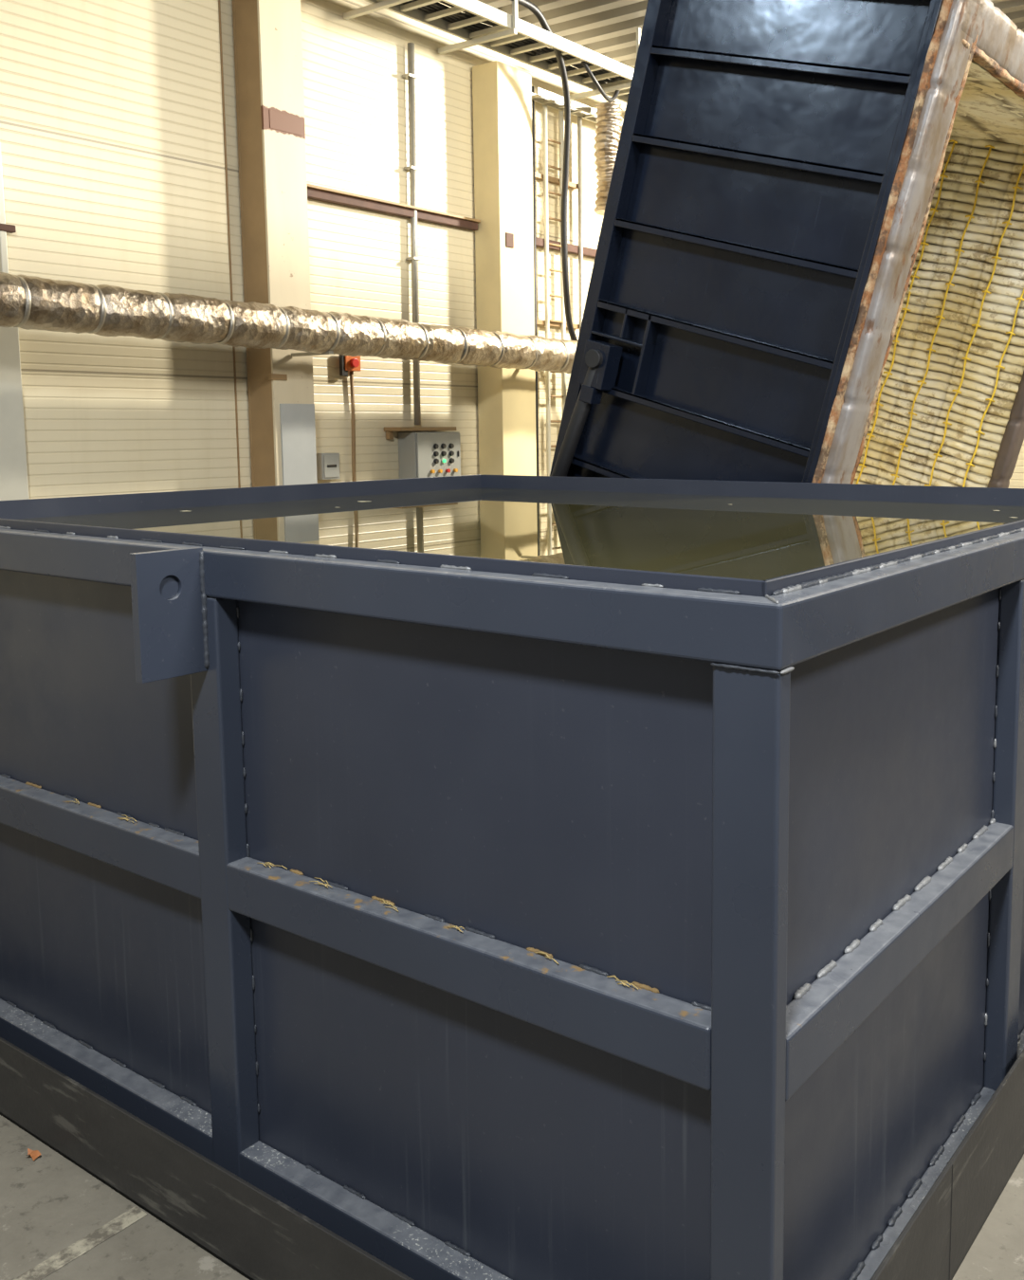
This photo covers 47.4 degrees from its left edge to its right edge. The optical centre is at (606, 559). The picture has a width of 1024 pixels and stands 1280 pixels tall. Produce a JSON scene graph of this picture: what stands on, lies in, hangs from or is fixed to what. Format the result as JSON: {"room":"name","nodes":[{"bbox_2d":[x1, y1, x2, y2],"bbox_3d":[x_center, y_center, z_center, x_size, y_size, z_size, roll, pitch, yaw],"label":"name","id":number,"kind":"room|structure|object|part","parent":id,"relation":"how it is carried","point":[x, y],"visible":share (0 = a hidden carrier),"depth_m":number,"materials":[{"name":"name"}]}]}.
{"room":"industrial hall","nodes":[
{"label":"industrial hall","id":0,"kind":"room"},
{"bbox_2d":[0,0,626,499],"bbox_3d":[-3.289,-1.729,7.082,0.150,5.600,14.800,4,8,35],"label":"wall","id":1,"kind":"structure","parent":0,"point":[112,127],"depth_m":7.77,"materials":[{"name":"beige metal"}]},
{"bbox_2d":[0,142,29,500],"bbox_3d":[-3.496,-0.628,6.705,0.075,3.500,0.300,4,8,35],"label":"post","id":2,"kind":"object","parent":1,"relation":"attached to","point":[13,467],"visible":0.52,"depth_m":6.69,"materials":[{"name":"white metal"}]},
{"bbox_2d":[218,0,240,487],"bbox_3d":[-2.572,-1.722,7.953,0.010,5.380,0.010,4,8,35],"label":"trim","id":3,"kind":"structure","parent":1,"relation":"attached to","point":[219,5],"depth_m":7.88,"materials":[{"name":"metal"}]},
{"bbox_2d":[316,453,340,479],"bbox_3d":[-2.085,-0.698,8.671,0.089,0.195,0.170,4,8,35],"label":"junction box","id":4,"kind":"object","parent":1,"relation":"attached to","point":[327,464],"visible":0.9,"depth_m":8.62,"materials":[{"name":"white plastic"}]},
{"bbox_2d":[339,354,360,481],"bbox_3d":[-1.941,-0.853,8.852,0.095,1.440,0.180,4,8,35],"label":"switch","id":5,"kind":"object","parent":1,"relation":"attached to","point":[347,363],"visible":0.79,"depth_m":8.83,"materials":[{"name":"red plastic"}]},
{"bbox_3d":[-1.943,-0.788,8.901,0.030,1.301,0.042,1,7,13],"label":"cord","id":6,"kind":"part","parent":5,"relation":"part of","materials":[{"name":"plastic"}]},
{"bbox_2d":[402,42,420,424],"bbox_3d":[-1.542,-2.566,9.244,0.080,2.970,0.087,4,8,35],"label":"conduit pipe","id":7,"kind":"object","parent":1,"relation":"attached to","point":[411,76],"visible":0.87,"depth_m":9.20,"materials":[{"name":"metal"}]},
{"bbox_2d":[384,426,460,478],"bbox_3d":[-1.474,-0.859,9.387,0.235,0.425,0.670,4,8,35],"label":"control box","id":8,"kind":"object","parent":1,"relation":"attached to","point":[429,453],"visible":0.91,"depth_m":9.30,"materials":[{"name":"grey plastic"}]},
{"bbox_3d":[-1.502,-1.022,9.364,0.195,0.095,0.630,4,8,35],"label":"mounting rail","id":9,"kind":"part","parent":8,"relation":"part of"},
{"bbox_2d":[307,183,596,257],"bbox_3d":[-0.933,-2.844,10.062,0.100,0.110,4.630,4,8,35],"label":"rail","id":10,"kind":"object","parent":1,"relation":"attached to","point":[316,192],"depth_m":9.09,"materials":[{"name":"metal"}]},
{"bbox_2d":[343,0,640,341],"bbox_3d":[-1.225,-1.882,9.105,0.831,5.321,8.501,4,8,35],"label":"cable tray","id":11,"kind":"object","parent":1,"relation":"attached to","point":[506,34],"visible":0.75,"depth_m":9.43,"materials":[{"name":"white metal"}]},
{"bbox_2d":[593,100,622,215],"bbox_3d":[0.014,-3.681,10.613,0.247,1.012,0.286,4,8,35],"label":"flexible duct","id":12,"kind":"object","parent":11,"relation":"attached to","point":[609,118],"visible":0.71,"depth_m":10.51,"materials":[{"name":"metal"}]},
{"bbox_2d":[0,1115,1023,1279],"bbox_3d":[1.605,1.458,4.061,12.300,0.100,15.000,4,8,35],"label":"floor","id":13,"kind":"structure","parent":0,"point":[48,1203],"depth_m":2.72,"materials":[{"name":"concrete"}]},
{"bbox_2d":[26,1148,41,1160],"bbox_3d":[-1.485,1.535,2.995,0.047,0.012,0.035,4,8,35],"label":"dry leaf","id":14,"kind":"object","parent":13,"relation":"on","point":[34,1154],"visible":1,"depth_m":3.00,"materials":[{"name":"orange plant"}]},
{"bbox_2d":[13,1206,146,1279],"bbox_3d":[-2.509,1.796,0.860,0.050,0.004,4.778,4,8,35],"label":"strip","id":15,"kind":"object","parent":13,"relation":"on","point":[113,1227],"visible":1,"depth_m":2.67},
{"bbox_2d":[232,0,317,487],"bbox_3d":[-2.292,-1.732,8.066,0.295,5.370,0.370,4,8,35],"label":"column","id":16,"kind":"structure","parent":13,"relation":"on","point":[267,33],"depth_m":7.91,"materials":[{"name":"paint"}]},
{"bbox_2d":[0,272,577,373],"bbox_3d":[-2.107,-1.513,7.680,0.490,0.437,10.104,4,8,35],"label":"duct","id":17,"kind":"object","parent":16,"relation":"attached to","point":[27,302],"visible":0.75,"depth_m":7.20,"materials":[{"name":"metal"}]},
{"bbox_2d":[472,60,536,475],"bbox_3d":[-0.868,-1.719,10.075,0.290,4.870,0.450,4,8,35],"label":"column","id":18,"kind":"structure","parent":13,"relation":"on","point":[502,93],"depth_m":9.85,"materials":[{"name":"beige paint"}]},
{"bbox_2d":[0,1037,1023,1279],"bbox_3d":[-0.236,1.263,4.151,3.516,0.288,3.278,4,8,35],"label":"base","id":19,"kind":"object","parent":13,"relation":"on","point":[247,1229],"visible":0.1,"depth_m":2.66,"materials":[{"name":"metal"}]},
{"bbox_2d":[0,474,1023,1279],"bbox_3d":[-0.246,0.579,3.989,3.351,1.564,3.229,4,8,35],"label":"tank","id":20,"kind":"object","parent":19,"relation":"on","point":[488,877],"visible":0.98,"depth_m":2.43,"materials":[{"name":"metal"}]},
{"bbox_2d":[531,86,623,475],"bbox_3d":[-0.012,-1.863,11.329,0.243,4.860,2.300,4,8,35],"label":"ladder","id":21,"kind":"object","parent":13,"relation":"on","point":[546,98],"visible":0.42,"depth_m":10.62,"materials":[{"name":"metal"}]},
{"bbox_2d":[549,0,1023,488],"bbox_3d":[1.228,-0.907,6.583,2.477,4.028,2.930,4,8,35],"label":"furnace","id":22,"kind":"object","parent":13,"relation":"on","point":[808,266],"visible":0.7,"depth_m":5.46,"materials":[{"name":"blue paint"}]},
{"bbox_2d":[477,0,1023,68],"bbox_3d":[1.643,-3.958,3.365,12.100,0.060,14.960,4,8,35],"label":"ceiling","id":23,"kind":"structure","parent":0,"point":[606,27],"depth_m":10.10,"materials":[{"name":"white metal"}]},
{"bbox_2d":[1008,440,1023,488],"bbox_3d":[5.939,-2.077,9.651,12.150,5.600,0.150,4,8,35],"label":"wall","id":24,"kind":"structure","parent":0,"point":[1016,481],"depth_m":11.13,"materials":[{"name":"beige metal"}]}
]}

